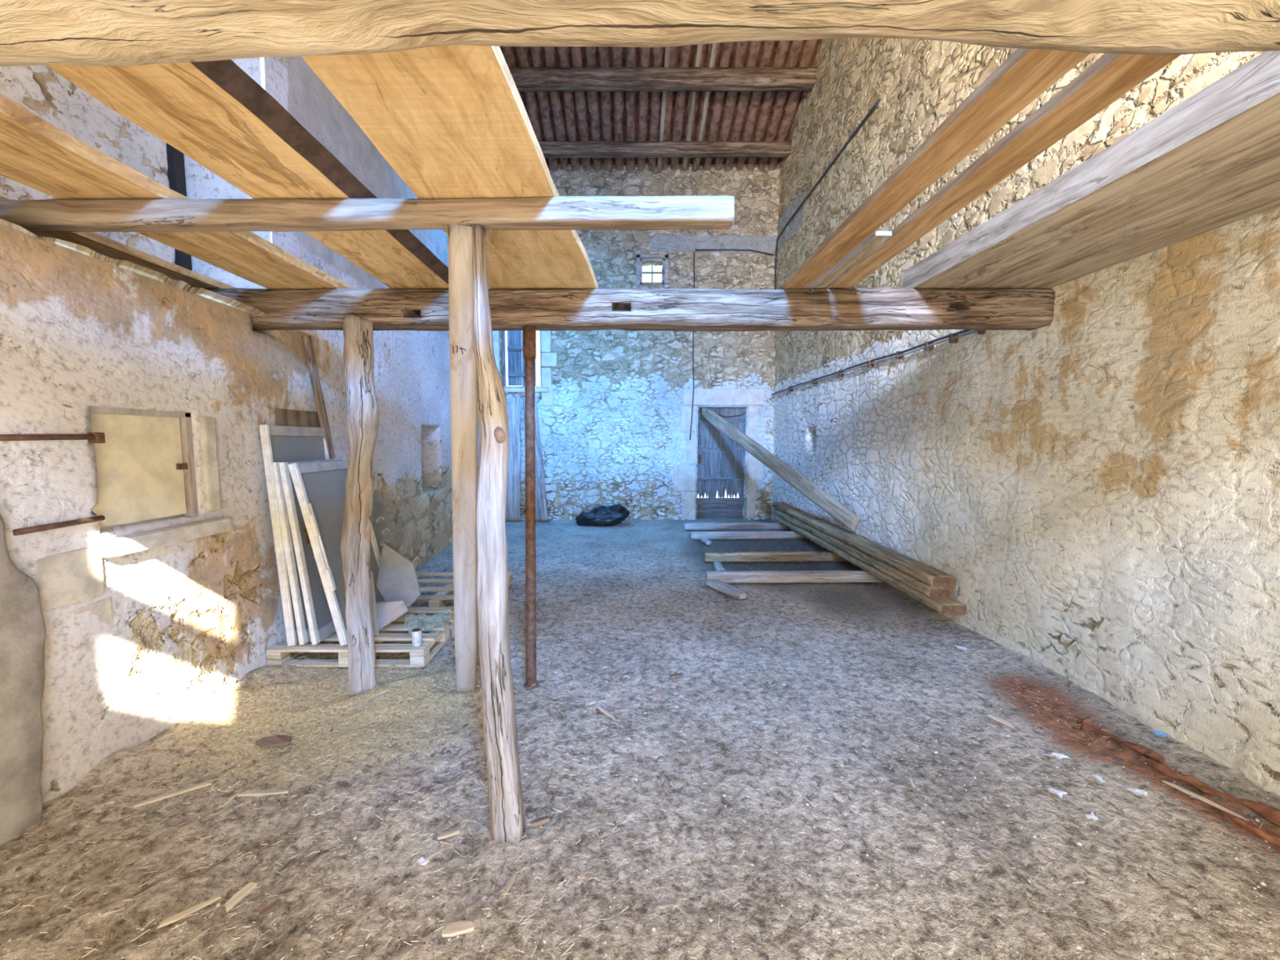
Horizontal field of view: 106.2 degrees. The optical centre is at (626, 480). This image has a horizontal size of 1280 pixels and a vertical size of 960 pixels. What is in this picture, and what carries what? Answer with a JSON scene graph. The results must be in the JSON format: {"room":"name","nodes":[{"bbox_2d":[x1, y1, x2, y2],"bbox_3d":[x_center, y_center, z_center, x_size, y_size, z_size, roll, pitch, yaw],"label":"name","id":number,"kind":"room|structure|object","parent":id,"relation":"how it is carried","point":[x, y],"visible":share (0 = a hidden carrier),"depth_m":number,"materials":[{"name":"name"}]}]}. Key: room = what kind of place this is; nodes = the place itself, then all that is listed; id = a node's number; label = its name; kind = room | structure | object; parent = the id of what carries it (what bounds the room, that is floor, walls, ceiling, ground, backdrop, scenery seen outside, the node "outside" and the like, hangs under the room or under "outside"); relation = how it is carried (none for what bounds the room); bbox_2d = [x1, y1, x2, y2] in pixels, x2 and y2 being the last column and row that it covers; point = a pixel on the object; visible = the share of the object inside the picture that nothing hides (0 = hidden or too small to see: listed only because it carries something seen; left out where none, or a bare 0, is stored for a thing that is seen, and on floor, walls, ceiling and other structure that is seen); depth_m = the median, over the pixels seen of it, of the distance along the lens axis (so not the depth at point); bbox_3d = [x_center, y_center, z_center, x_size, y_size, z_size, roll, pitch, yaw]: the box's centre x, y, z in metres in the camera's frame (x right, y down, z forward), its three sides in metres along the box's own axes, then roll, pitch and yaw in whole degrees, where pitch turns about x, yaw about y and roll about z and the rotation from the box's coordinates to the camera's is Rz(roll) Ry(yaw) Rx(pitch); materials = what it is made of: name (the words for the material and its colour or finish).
{"room":"farm building","nodes":[
{"label":"farm building","id":0,"kind":"room"},
{"bbox_2d":[0,65,174,263],"bbox_3d":[-3.220,-4.107,0.521,0.062,6.700,5.720,0,5,0],"label":"wall","id":1,"kind":"structure","parent":0,"point":[40,90],"depth_m":2.85,"materials":[{"name":"paint"}]},
{"bbox_2d":[165,142,191,271],"bbox_3d":[-3.215,-2.718,3.356,0.110,3.140,0.080,0,5,0],"label":"trim","id":2,"kind":"structure","parent":1,"relation":"attached to","point":[175,162],"depth_m":3.39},
{"bbox_2d":[183,57,276,338],"bbox_3d":[-3.042,-4.337,3.271,0.917,6.700,0.001,0,5,0],"label":"wall","id":3,"kind":"structure","parent":0,"point":[202,183],"depth_m":3.45,"materials":[{"name":"paint"}]},
{"bbox_2d":[0,56,479,803],"bbox_3d":[-2.787,-3.139,3.656,0.433,9.150,11.825,0,5,-2],"label":"wall","id":4,"kind":"structure","parent":0,"point":[78,331],"depth_m":2.72,"materials":[{"name":"paint"}]},
{"bbox_2d":[0,514,46,846],"bbox_3d":[-2.462,0.692,1.154,0.134,1.870,1.786,0,5,-3],"label":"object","id":5,"kind":"structure","parent":4,"relation":"attached to","point":[23,631],"depth_m":1.93,"materials":[{"name":"grey paint"}]},
{"bbox_2d":[0,432,105,443],"bbox_3d":[-2.497,-0.182,2.064,0.052,0.052,0.425,0,5,0],"label":"bar","id":6,"kind":"object","parent":4,"relation":"attached to","point":[92,437],"visible":1,"depth_m":2.09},
{"bbox_2d":[12,515,105,535],"bbox_3d":[-2.491,0.197,2.119,0.030,0.033,0.331,0,5,0],"label":"bar","id":7,"kind":"object","parent":4,"relation":"attached to","point":[96,518],"visible":1,"depth_m":2.09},
{"bbox_2d":[34,416,221,626],"bbox_3d":[-2.556,0.237,2.513,0.090,1.170,0.991,0,5,-1],"label":"trim","id":8,"kind":"structure","parent":4,"relation":"attached to","point":[66,578],"depth_m":2.23,"materials":[{"name":"paint"}]},
{"bbox_2d":[0,218,270,315],"bbox_3d":[-2.845,-0.919,0.736,0.810,0.019,5.620,0,5,0],"label":"wall ledge","id":9,"kind":"object","parent":4,"relation":"attached to","point":[182,285],"visible":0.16,"depth_m":2.52,"materials":[{"name":"paint"}]},
{"bbox_2d":[88,405,231,557],"bbox_3d":[-2.542,-0.016,2.628,0.150,0.735,0.720,0,5,0],"label":"window","id":10,"kind":"structure","parent":4,"relation":"in","point":[145,462],"depth_m":2.57,"materials":[{"name":"wood"}]},
{"bbox_2d":[90,413,186,528],"bbox_3d":[-2.596,-0.064,2.543,0.022,0.565,0.510,0,5,0],"label":"shutter","id":11,"kind":"object","parent":10,"relation":"attached to","point":[141,464],"depth_m":2.55,"materials":[{"name":"wood"}]},
{"bbox_2d":[0,0,1279,66],"bbox_3d":[-0.125,-0.998,0.841,6.150,0.363,0.327,0,5,0],"label":"ceiling beam","id":12,"kind":"structure","parent":4,"relation":"on","point":[100,33],"depth_m":0.90,"materials":[{"name":"brown wood"}]},
{"bbox_2d":[488,163,780,520],"bbox_3d":[-0.165,-2.838,9.669,6.470,7.550,0.388,0,5,0],"label":"wall","id":13,"kind":"structure","parent":0,"point":[611,433],"depth_m":9.54,"materials":[{"name":"stone"}]},
{"bbox_2d":[501,330,542,386],"bbox_3d":[-2.100,-2.534,9.698,0.840,1.320,0.110,0,5,0],"label":"window","id":14,"kind":"structure","parent":13,"relation":"in","point":[516,376],"depth_m":9.68,"materials":[{"name":"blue wood"}]},
{"bbox_2d":[492,330,557,405],"bbox_3d":[-2.030,-2.292,9.563,1.300,1.620,0.160,0,5,0],"label":"trim","id":15,"kind":"structure","parent":13,"relation":"attached to","point":[548,358],"depth_m":9.50,"materials":[{"name":"stone"}]},
{"bbox_2d":[636,254,668,288],"bbox_3d":[0.500,-4.063,9.385,0.620,0.620,0.120,0,5,0],"label":"window","id":16,"kind":"structure","parent":13,"relation":"in","point":[651,269],"depth_m":9.37,"materials":[{"name":"grey wood"}]},
{"bbox_2d":[673,388,764,519],"bbox_3d":[1.845,-0.519,9.726,1.790,2.620,0.130,0,5,0],"label":"trim","id":17,"kind":"structure","parent":13,"relation":"attached to","point":[684,475],"depth_m":9.63,"materials":[{"name":"stone"}]},
{"bbox_2d":[696,407,745,518],"bbox_3d":[1.920,-0.372,9.827,1.120,2.350,0.112,0,5,0],"label":"door","id":18,"kind":"structure","parent":13,"relation":"in","point":[721,460],"depth_m":9.83,"materials":[{"name":"grey wood"}]},
{"bbox_2d":[689,248,774,439],"bbox_3d":[2.061,-2.640,9.459,1.603,3.692,0.032,0,5,0],"label":"cable","id":19,"kind":"object","parent":13,"relation":"attached to","point":[706,249],"visible":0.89,"depth_m":9.35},
{"bbox_2d":[0,518,1279,959],"bbox_3d":[0.075,1.226,4.367,6.050,0.141,12.700,0,5,0],"label":"floor","id":20,"kind":"structure","parent":0,"point":[636,811],"depth_m":2.09,"materials":[{"name":"soil"}]},
{"bbox_2d":[133,782,211,807],"bbox_3d":[-2.021,1.401,2.144,0.259,0.022,0.031,-3,5,-30],"label":"chip","id":21,"kind":"object","parent":20,"relation":"on","point":[206,784],"visible":1,"depth_m":2.13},
{"bbox_2d":[157,896,221,928],"bbox_3d":[-1.468,1.450,1.614,0.022,0.024,0.158,4,7,43],"label":"chip","id":22,"kind":"object","parent":20,"relation":"on","point":[179,916],"visible":1,"depth_m":1.60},
{"bbox_2d":[225,882,257,912],"bbox_3d":[-1.359,1.461,1.687,0.032,0.023,0.099,2,5,23],"label":"chip","id":23,"kind":"object","parent":20,"relation":"on","point":[244,891],"visible":1,"depth_m":1.68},
{"bbox_2d":[237,789,288,796],"bbox_3d":[-1.620,1.398,2.146,0.199,0.024,0.032,-1,5,-8],"label":"chip","id":24,"kind":"object","parent":20,"relation":"on","point":[250,793],"visible":1,"depth_m":2.14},
{"bbox_2d":[258,897,281,919],"bbox_3d":[-1.209,1.450,1.626,0.020,0.014,0.069,2,5,25],"label":"chip","id":25,"kind":"object","parent":20,"relation":"on","point":[274,904],"visible":1,"depth_m":1.62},
{"bbox_2d":[255,734,292,748],"bbox_3d":[-1.873,1.385,2.546,0.164,0.028,0.076,-2,5,-19],"label":"chip","id":26,"kind":"object","parent":20,"relation":"on","point":[278,740],"visible":1,"depth_m":2.54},
{"bbox_2d":[301,335,335,459],"bbox_3d":[-2.468,0.051,4.079,0.058,2.431,0.457,2,5,20],"label":"leaning board","id":27,"kind":"object","parent":20,"relation":"on","point":[307,340],"visible":0.4,"depth_m":3.88,"materials":[{"name":"brown wood"}]},
{"bbox_2d":[341,314,378,697],"bbox_3d":[-1.801,0.141,3.234,0.242,2.490,0.587,-1,5,-10],"label":"support post","id":28,"kind":"object","parent":20,"relation":"on","point":[362,414],"visible":1,"depth_m":3.18,"materials":[{"name":"wood"}]},
{"bbox_2d":[205,287,1055,331],"bbox_3d":[-0.130,-1.202,3.391,6.120,0.268,0.226,0,5,0],"label":"ceiling beam","id":29,"kind":"structure","parent":28,"relation":"on","point":[909,308],"depth_m":3.29,"materials":[{"name":"brown wood"}]},
{"bbox_2d":[0,195,235,288],"bbox_3d":[-2.950,-1.235,2.065,0.360,0.036,2.720,0,5,0],"label":"plank","id":30,"kind":"object","parent":29,"relation":"on","point":[102,245],"visible":0.44,"depth_m":2.75,"materials":[{"name":"brown wood"}]},
{"bbox_2d":[301,45,598,288],"bbox_3d":[-0.571,-1.237,2.064,0.743,0.041,2.720,0,5,0],"label":"plank","id":31,"kind":"object","parent":29,"relation":"on","point":[451,122],"visible":0.66,"depth_m":1.64,"materials":[{"name":"brown wood"}]},
{"bbox_2d":[808,231,892,288],"bbox_3d":[1.316,-1.301,2.937,0.093,0.022,0.970,0,5,0],"label":"plank","id":32,"kind":"object","parent":29,"relation":"on","point":[874,240],"visible":0.88,"depth_m":2.75,"materials":[{"name":"brown wood"}]},
{"bbox_2d":[777,48,1090,288],"bbox_3d":[1.171,-1.235,2.065,0.195,0.035,2.720,0,5,0],"label":"plank","id":33,"kind":"object","parent":29,"relation":"on","point":[1026,73],"visible":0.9,"depth_m":1.70,"materials":[{"name":"brown wood"}]},
{"bbox_2d":[825,53,1181,288],"bbox_3d":[1.441,-1.237,2.064,0.173,0.041,2.724,0,5,1],"label":"plank","id":34,"kind":"object","parent":29,"relation":"on","point":[1110,77],"visible":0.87,"depth_m":1.70,"materials":[{"name":"brown wood"}]},
{"bbox_2d":[902,50,1279,288],"bbox_3d":[2.132,-1.292,2.060,0.340,0.151,2.720,0,5,0],"label":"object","id":35,"kind":"structure","parent":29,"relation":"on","point":[1235,118],"depth_m":1.94,"materials":[{"name":"brown wood"}]},
{"bbox_2d":[960,143,1279,288],"bbox_3d":[2.467,-1.283,2.061,0.329,0.121,2.720,0,5,0],"label":"plank","id":36,"kind":"object","parent":29,"relation":"on","point":[1262,168],"visible":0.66,"depth_m":2.25,"materials":[{"name":"brown wood"}]},
{"bbox_2d":[1006,178,1279,288],"bbox_3d":[2.785,-1.240,2.064,0.304,0.041,2.720,0,5,0],"label":"plank","id":37,"kind":"object","parent":29,"relation":"on","point":[1264,197],"visible":0.8,"depth_m":2.45,"materials":[{"name":"brown wood"}]},
{"bbox_2d":[266,607,453,666],"bbox_3d":[-1.985,1.223,3.815,1.110,0.128,0.860,0,5,0],"label":"pallet","id":38,"kind":"object","parent":20,"relation":"on","point":[433,642],"visible":0.52,"depth_m":3.46,"materials":[{"name":"brown wood"}]},
{"bbox_2d":[274,408,319,427],"bbox_3d":[-2.534,0.304,3.818,0.074,1.700,0.520,0,5,0],"label":"sheet","id":39,"kind":"object","parent":38,"relation":"on","point":[283,417],"visible":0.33,"depth_m":3.70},
{"bbox_2d":[258,424,385,646],"bbox_3d":[-2.261,0.372,3.734,0.523,1.575,0.760,0,5,0],"label":"leaning boards","id":40,"kind":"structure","parent":38,"relation":"on","point":[319,486],"depth_m":3.45,"materials":[{"name":"white paint"}]},
{"bbox_2d":[369,570,378,635],"bbox_3d":[-2.024,0.903,3.672,0.357,0.528,0.069,1,5,16],"label":"panel offcut","id":41,"kind":"object","parent":38,"relation":"on","point":[375,628],"visible":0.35,"depth_m":3.63,"materials":[{"name":"wood"}]},
{"bbox_2d":[370,493,398,556],"bbox_3d":[-2.156,0.594,4.229,0.450,1.044,0.149,0,5,0],"label":"stone slab","id":42,"kind":"object","parent":38,"relation":"on","point":[380,523],"visible":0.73,"depth_m":4.22,"materials":[{"name":"grey stone"}]},
{"bbox_2d":[375,599,408,629],"bbox_3d":[-1.810,1.046,3.700,0.296,0.237,0.097,0,5,0],"label":"panel offcut","id":43,"kind":"object","parent":38,"relation":"on","point":[388,611],"visible":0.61,"depth_m":3.68,"materials":[{"name":"wood"}]},
{"bbox_2d":[376,542,421,619],"bbox_3d":[-1.885,0.839,3.974,0.373,0.607,0.172,1,5,11],"label":"stone slab","id":44,"kind":"object","parent":38,"relation":"on","point":[397,580],"visible":0.96,"depth_m":3.98,"materials":[{"name":"stone"}]},
{"bbox_2d":[404,613,413,627],"bbox_3d":[-1.720,1.112,3.796,0.070,0.095,0.070,0,5,0],"label":"glass jar","id":45,"kind":"object","parent":38,"relation":"on","point":[407,614],"visible":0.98,"depth_m":3.78,"materials":[{"name":"white"}]},
{"bbox_2d":[408,620,418,635],"bbox_3d":[-1.600,1.109,3.604,0.070,0.095,0.070,0,5,0],"label":"glass jar","id":46,"kind":"object","parent":38,"relation":"on","point":[412,620],"visible":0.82,"depth_m":3.60,"materials":[{"name":"clear"}]},
{"bbox_2d":[411,627,422,647],"bbox_3d":[-1.505,1.129,3.441,0.066,0.120,0.066,0,5,0],"label":"drink can","id":47,"kind":"object","parent":38,"relation":"on","point":[416,637],"visible":1,"depth_m":3.42,"materials":[{"name":"white metal"}]},
{"bbox_2d":[417,613,426,626],"bbox_3d":[-1.630,1.113,3.816,0.066,0.090,0.066,0,5,0],"label":"glass jar","id":48,"kind":"object","parent":38,"relation":"on","point":[419,614],"visible":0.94,"depth_m":3.81,"materials":[{"name":"white"}]},
{"bbox_2d":[423,616,433,631],"bbox_3d":[-1.535,1.118,3.726,0.070,0.095,0.070,0,5,0],"label":"glass jar","id":49,"kind":"object","parent":38,"relation":"on","point":[429,616],"visible":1,"depth_m":3.72,"materials":[{"name":"white"}]},
{"bbox_2d":[433,612,444,627],"bbox_3d":[-1.490,1.109,3.805,0.074,0.100,0.074,0,5,0],"label":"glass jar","id":50,"kind":"object","parent":38,"relation":"on","point":[442,613],"visible":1,"depth_m":3.80,"materials":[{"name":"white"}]},
{"bbox_2d":[417,857,429,865],"bbox_3d":[-0.776,1.451,1.826,0.043,0.007,0.029,2,5,23],"label":"paper scrap","id":51,"kind":"object","parent":20,"relation":"on","point":[422,861],"visible":1,"depth_m":1.82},
{"bbox_2d":[437,827,459,839],"bbox_3d":[-0.721,1.432,1.945,0.084,0.022,0.032,-2,5,-19],"label":"chip","id":52,"kind":"object","parent":20,"relation":"on","point":[450,833],"visible":1,"depth_m":1.94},
{"bbox_2d":[441,920,474,937],"bbox_3d":[-0.541,1.442,1.545,0.099,0.020,0.037,-1,5,-10],"label":"chip","id":53,"kind":"object","parent":20,"relation":"on","point":[460,927],"visible":1,"depth_m":1.54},
{"bbox_2d":[447,223,477,693],"bbox_3d":[-0.877,0.129,2.603,0.136,2.596,0.914,-2,5,-22],"label":"support post","id":54,"kind":"object","parent":20,"relation":"on","point":[463,369],"visible":0.91,"depth_m":2.46,"materials":[{"name":"wood"}]},
{"bbox_2d":[448,618,477,638],"bbox_3d":[-1.420,1.224,4.030,0.163,0.094,0.296,2,5,24],"label":"timber offcut","id":55,"kind":"object","parent":20,"relation":"on","point":[451,629],"visible":0.16,"depth_m":3.88,"materials":[{"name":"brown wood"}]},
{"bbox_2d":[415,571,512,610],"bbox_3d":[-1.818,1.130,4.933,1.100,0.128,0.900,0,5,-2],"label":"pallet","id":56,"kind":"object","parent":20,"relation":"on","point":[445,594],"visible":0.22,"depth_m":4.79,"materials":[{"name":"brown wood"}]},
{"bbox_2d":[471,223,524,842],"bbox_3d":[-0.565,0.185,2.038,0.164,2.576,0.479,-2,5,-22],"label":"support post","id":57,"kind":"object","parent":20,"relation":"on","point":[505,798],"visible":1,"depth_m":1.99,"materials":[{"name":"brown wood"}]},
{"bbox_2d":[0,195,734,232],"bbox_3d":[-1.270,-1.167,2.110,3.460,0.117,0.108,0,5,0],"label":"ceiling beam","id":58,"kind":"structure","parent":57,"relation":"on","point":[556,212],"depth_m":2.06,"materials":[{"name":"wood"}]},
{"bbox_2d":[0,93,351,288],"bbox_3d":[-2.227,-1.240,2.064,0.530,0.046,2.720,0,5,0],"label":"plank","id":59,"kind":"object","parent":58,"relation":"on","point":[35,153],"visible":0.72,"depth_m":1.99,"materials":[{"name":"brown wood"}]},
{"bbox_2d":[45,59,448,288],"bbox_3d":[-1.389,-1.245,2.064,0.511,0.056,2.720,0,5,0],"label":"plank","id":60,"kind":"object","parent":58,"relation":"on","point":[214,113],"visible":0.75,"depth_m":1.68,"materials":[{"name":"brown wood"}]},
{"bbox_2d":[505,395,508,520],"bbox_3d":[-2.510,-0.420,9.498,0.360,2.469,0.232,0,5,0],"label":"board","id":61,"kind":"object","parent":20,"relation":"on","point":[507,501],"visible":0.14,"depth_m":9.48,"materials":[{"name":"grey wood"}]},
{"bbox_2d":[501,874,516,898],"bbox_3d":[-0.420,1.442,1.706,0.018,0.014,0.089,1,5,17],"label":"chip","id":62,"kind":"object","parent":20,"relation":"on","point":[511,880],"visible":1,"depth_m":1.70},
{"bbox_2d":[506,397,520,521],"bbox_3d":[-2.230,-0.410,9.499,0.281,2.444,0.232,0,5,0],"label":"board","id":63,"kind":"object","parent":20,"relation":"on","point":[513,481],"visible":0.84,"depth_m":9.48,"materials":[{"name":"grey wood"}]},
{"bbox_2d":[523,324,538,689],"bbox_3d":[-0.654,0.140,3.250,0.095,2.433,0.514,-1,5,-8],"label":"prop","id":64,"kind":"object","parent":20,"relation":"on","point":[529,331],"visible":0.99,"depth_m":3.23,"materials":[{"name":"metal"}]},
{"bbox_2d":[522,395,548,521],"bbox_3d":[-1.804,-0.420,9.498,0.539,2.488,0.193,4,6,38],"label":"board","id":65,"kind":"object","parent":20,"relation":"on","point":[541,509],"visible":0.58,"depth_m":9.48,"materials":[{"name":"grey wood"}]},
{"bbox_2d":[529,816,549,826],"bbox_3d":[-0.361,1.413,1.986,0.078,0.019,0.030,-2,5,-26],"label":"chip","id":66,"kind":"object","parent":20,"relation":"on","point":[539,821],"visible":1,"depth_m":1.98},
{"bbox_2d":[575,503,630,525],"bbox_3d":[-0.465,0.645,9.145,1.058,0.396,0.531,0,5,0],"label":"plastic bag","id":67,"kind":"object","parent":20,"relation":"on","point":[615,514],"visible":1,"depth_m":8.96,"materials":[{"name":"plastic"}]},
{"bbox_2d":[596,705,615,719],"bbox_3d":[-0.121,1.357,2.801,0.020,0.019,0.168,-5,7,-44],"label":"chip","id":68,"kind":"object","parent":20,"relation":"on","point":[599,708],"visible":1,"depth_m":2.80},
{"bbox_2d":[0,539,1274,959],"bbox_3d":[0.149,1.195,4.470,5.317,0.133,6.334,0,5,0],"label":"straw","id":69,"kind":"object","parent":20,"relation":"on","point":[215,733],"visible":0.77,"depth_m":2.06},
{"bbox_2d":[5,538,1275,959],"bbox_3d":[0.174,1.200,4.513,5.354,0.118,6.517,0,5,0],"label":"grit","id":70,"kind":"object","parent":20,"relation":"on","point":[1221,907],"visible":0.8,"depth_m":1.99,"materials":[{"name":"gravel"}]},
{"bbox_2d":[669,673,682,677],"bbox_3d":[0.330,1.319,3.240,0.109,0.013,0.027,-2,5,-25],"label":"chip","id":71,"kind":"object","parent":20,"relation":"on","point":[675,674],"visible":1,"depth_m":3.23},
{"bbox_2d":[700,537,711,544],"bbox_3d":[1.228,0.951,7.479,0.074,0.064,0.257,-1,5,-13],"label":"timber offcut","id":72,"kind":"object","parent":20,"relation":"on","point":[703,540],"visible":1,"depth_m":7.42,"materials":[{"name":"grey wood"}]},
{"bbox_2d":[713,561,725,571],"bbox_3d":[1.112,1.077,5.759,0.107,0.108,0.400,0,5,3],"label":"timber offcut","id":73,"kind":"object","parent":20,"relation":"on","point":[717,566],"visible":0.64,"depth_m":5.73,"materials":[{"name":"grey wood"}]},
{"bbox_2d":[705,579,746,599],"bbox_3d":[1.050,1.152,5.074,0.153,0.053,0.537,-2,5,-26],"label":"timber offcut","id":74,"kind":"object","parent":20,"relation":"on","point":[729,590],"visible":1,"depth_m":5.02,"materials":[{"name":"grey wood"}]},
{"bbox_2d":[684,522,789,529],"bbox_3d":[1.965,0.830,8.593,1.870,0.124,0.116,0,5,-1],"label":"bearer","id":75,"kind":"object","parent":20,"relation":"on","point":[728,526],"visible":0.9,"depth_m":8.54,"materials":[{"name":"grey wood"}]},
{"bbox_2d":[690,531,805,539],"bbox_3d":[1.970,0.896,7.796,1.860,0.123,0.109,0,5,-1],"label":"bearer","id":76,"kind":"object","parent":20,"relation":"on","point":[694,535],"visible":0.9,"depth_m":7.75,"materials":[{"name":"grey wood"}]},
{"bbox_2d":[703,551,846,561],"bbox_3d":[1.965,1.016,6.361,1.870,0.123,0.108,0,5,-1],"label":"bearer","id":77,"kind":"object","parent":20,"relation":"on","point":[708,556],"visible":0.95,"depth_m":6.31,"materials":[{"name":"wood"}]},
{"bbox_2d":[705,570,884,582],"bbox_3d":[1.900,1.093,5.424,2.000,0.123,0.107,0,5,-1],"label":"bearer","id":78,"kind":"object","parent":20,"relation":"on","point":[750,576],"visible":0.95,"depth_m":5.38,"materials":[{"name":"grey wood"}]},
{"bbox_2d":[775,515,966,615],"bbox_3d":[2.782,0.891,6.371,0.220,0.125,4.651,0,5,0],"label":"board","id":79,"kind":"object","parent":20,"relation":"on","point":[943,606],"visible":0.46,"depth_m":4.78,"materials":[{"name":"wood"}]},
{"bbox_2d":[773,508,954,598],"bbox_3d":[2.783,0.781,6.502,0.236,0.146,4.572,0,5,0],"label":"board","id":80,"kind":"object","parent":79,"relation":"on","point":[922,587],"visible":0.61,"depth_m":5.12,"materials":[{"name":"wood"}]},
{"bbox_2d":[772,502,955,587],"bbox_3d":[2.795,0.680,6.534,0.220,0.163,4.592,0,5,0],"label":"board","id":81,"kind":"object","parent":80,"relation":"on","point":[930,575],"visible":1,"depth_m":5.25,"materials":[{"name":"wood"}]},
{"bbox_2d":[701,408,861,531],"bbox_3d":[2.175,-0.389,7.694,0.057,1.766,3.984,-2,5,-20],"label":"leaning board","id":82,"kind":"object","parent":81,"relation":"on","point":[835,508],"visible":1,"depth_m":7.07,"materials":[{"name":"wood"}]},
{"bbox_2d":[953,644,966,649],"bbox_3d":[2.553,1.279,3.666,0.066,0.011,0.078,-1,5,-10],"label":"paper scrap","id":83,"kind":"object","parent":20,"relation":"on","point":[957,646],"visible":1,"depth_m":3.66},
{"bbox_2d":[987,715,1013,728],"bbox_3d":[2.120,1.364,2.722,0.028,0.023,0.119,-4,6,-39],"label":"chip","id":84,"kind":"object","parent":20,"relation":"on","point":[998,719],"visible":1,"depth_m":2.72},
{"bbox_2d":[1047,787,1067,798],"bbox_3d":[1.943,1.404,2.167,0.070,0.012,0.057,-3,5,-28],"label":"paper scrap","id":85,"kind":"object","parent":20,"relation":"on","point":[1060,793],"visible":1,"depth_m":2.16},
{"bbox_2d":[1051,751,1072,759],"bbox_3d":[2.184,1.385,2.408,0.083,0.012,0.046,2,5,24],"label":"paper scrap","id":86,"kind":"object","parent":20,"relation":"on","point":[1057,755],"visible":1,"depth_m":2.41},
{"bbox_2d":[1084,812,1098,820],"bbox_3d":[1.965,1.420,2.027,0.060,0.008,0.037,-2,5,-22],"label":"paper scrap","id":87,"kind":"object","parent":20,"relation":"on","point":[1091,815],"visible":1,"depth_m":2.02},
{"bbox_2d":[1091,773,1106,782],"bbox_3d":[2.216,1.398,2.250,0.041,0.008,0.063,1,5,10],"label":"paper scrap","id":88,"kind":"object","parent":20,"relation":"on","point":[1096,776],"visible":1,"depth_m":2.25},
{"bbox_2d":[1080,716,1165,763],"bbox_3d":[2.631,1.392,2.546,0.077,0.085,0.340,-1,5,-10],"label":"wood","id":89,"kind":"object","parent":20,"relation":"on","point":[1086,724],"visible":0.99,"depth_m":2.51,"materials":[{"name":"wood"}]},
{"bbox_2d":[1126,787,1149,796],"bbox_3d":[2.314,1.411,2.173,0.074,0.008,0.051,0,5,5],"label":"paper scrap","id":90,"kind":"object","parent":20,"relation":"on","point":[1136,791],"visible":1,"depth_m":2.17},
{"bbox_2d":[1149,730,1172,737],"bbox_3d":[2.834,1.347,2.547,0.084,0.010,0.053,2,5,20],"label":"scrap","id":91,"kind":"object","parent":20,"relation":"on","point":[1157,733],"visible":1,"depth_m":2.55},
{"bbox_2d":[1161,780,1247,821],"bbox_3d":[2.550,1.413,2.125,0.020,0.019,0.248,-2,5,-27],"label":"chip","id":92,"kind":"object","parent":20,"relation":"on","point":[1200,797],"visible":0.95,"depth_m":2.12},
{"bbox_2d":[1137,754,1279,826],"bbox_3d":[2.663,1.406,2.175,0.087,0.086,0.501,-2,5,-23],"label":"wood","id":93,"kind":"object","parent":20,"relation":"on","point":[1272,814],"visible":1,"depth_m":2.16,"materials":[{"name":"wood"}]},
{"bbox_2d":[1221,812,1279,848],"bbox_3d":[2.614,1.440,1.851,0.078,0.072,0.420,-2,5,-19],"label":"wood","id":94,"kind":"object","parent":20,"relation":"on","point":[1240,822],"visible":1,"depth_m":1.95,"materials":[{"name":"wood"}]},
{"bbox_2d":[499,39,822,172],"bbox_3d":[-0.450,-6.601,3.564,7.500,2.756,12.600,0,5,0],"label":"ceiling","id":95,"kind":"structure","parent":0,"point":[553,116],"depth_m":8.13,"materials":[{"name":"ceramic"}]},
{"bbox_2d":[682,44,702,169],"bbox_3d":[1.100,-6.803,6.357,0.079,2.270,5.423,0,5,0],"label":"rafter","id":96,"kind":"object","parent":95,"relation":"attached to","point":[699,50],"visible":0.53,"depth_m":8.05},
{"bbox_2d":[693,42,717,169],"bbox_3d":[1.320,-6.803,6.357,0.079,2.271,5.422,0,5,0],"label":"rafter","id":97,"kind":"object","parent":95,"relation":"attached to","point":[713,49],"visible":0.47,"depth_m":8.04,"materials":[{"name":"wood"}]},
{"bbox_2d":[770,37,1279,795],"bbox_3d":[3.046,-3.140,3.662,0.296,9.150,11.821,0,5,0],"label":"wall","id":98,"kind":"structure","parent":0,"point":[1097,486],"depth_m":3.16,"materials":[{"name":"stone"}]},
{"bbox_2d":[508,66,817,91],"bbox_3d":[-0.160,-6.278,7.525,6.280,0.250,0.210,0,5,0],"label":"purlin","id":99,"kind":"object","parent":98,"relation":"attached to","point":[525,78],"visible":0.76,"depth_m":7.43,"materials":[{"name":"brown wood"}]},
{"bbox_2d":[657,46,670,169],"bbox_3d":[0.620,-6.803,6.357,0.079,2.271,5.424,0,5,0],"label":"rafter","id":100,"kind":"object","parent":99,"relation":"on","point":[667,53],"visible":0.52,"depth_m":8.07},
{"bbox_2d":[537,141,791,157],"bbox_3d":[-0.160,-5.946,8.636,6.280,0.209,0.188,0,5,0],"label":"purlin","id":101,"kind":"object","parent":98,"relation":"attached to","point":[549,148],"visible":0.73,"depth_m":8.55,"materials":[{"name":"brown wood"}]},
{"bbox_2d":[774,97,880,289],"bbox_3d":[2.895,-3.688,7.463,0.042,1.711,3.786,0,5,0],"label":"cable","id":102,"kind":"object","parent":98,"relation":"attached to","point":[879,99],"visible":0.91,"depth_m":7.04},
{"bbox_2d":[771,329,985,395],"bbox_3d":[2.905,-1.452,6.552,0.070,0.085,6.000,0,5,0],"label":"cable","id":103,"kind":"object","parent":98,"relation":"attached to","point":[953,337],"visible":0.93,"depth_m":5.10,"materials":[{"name":"metal"}]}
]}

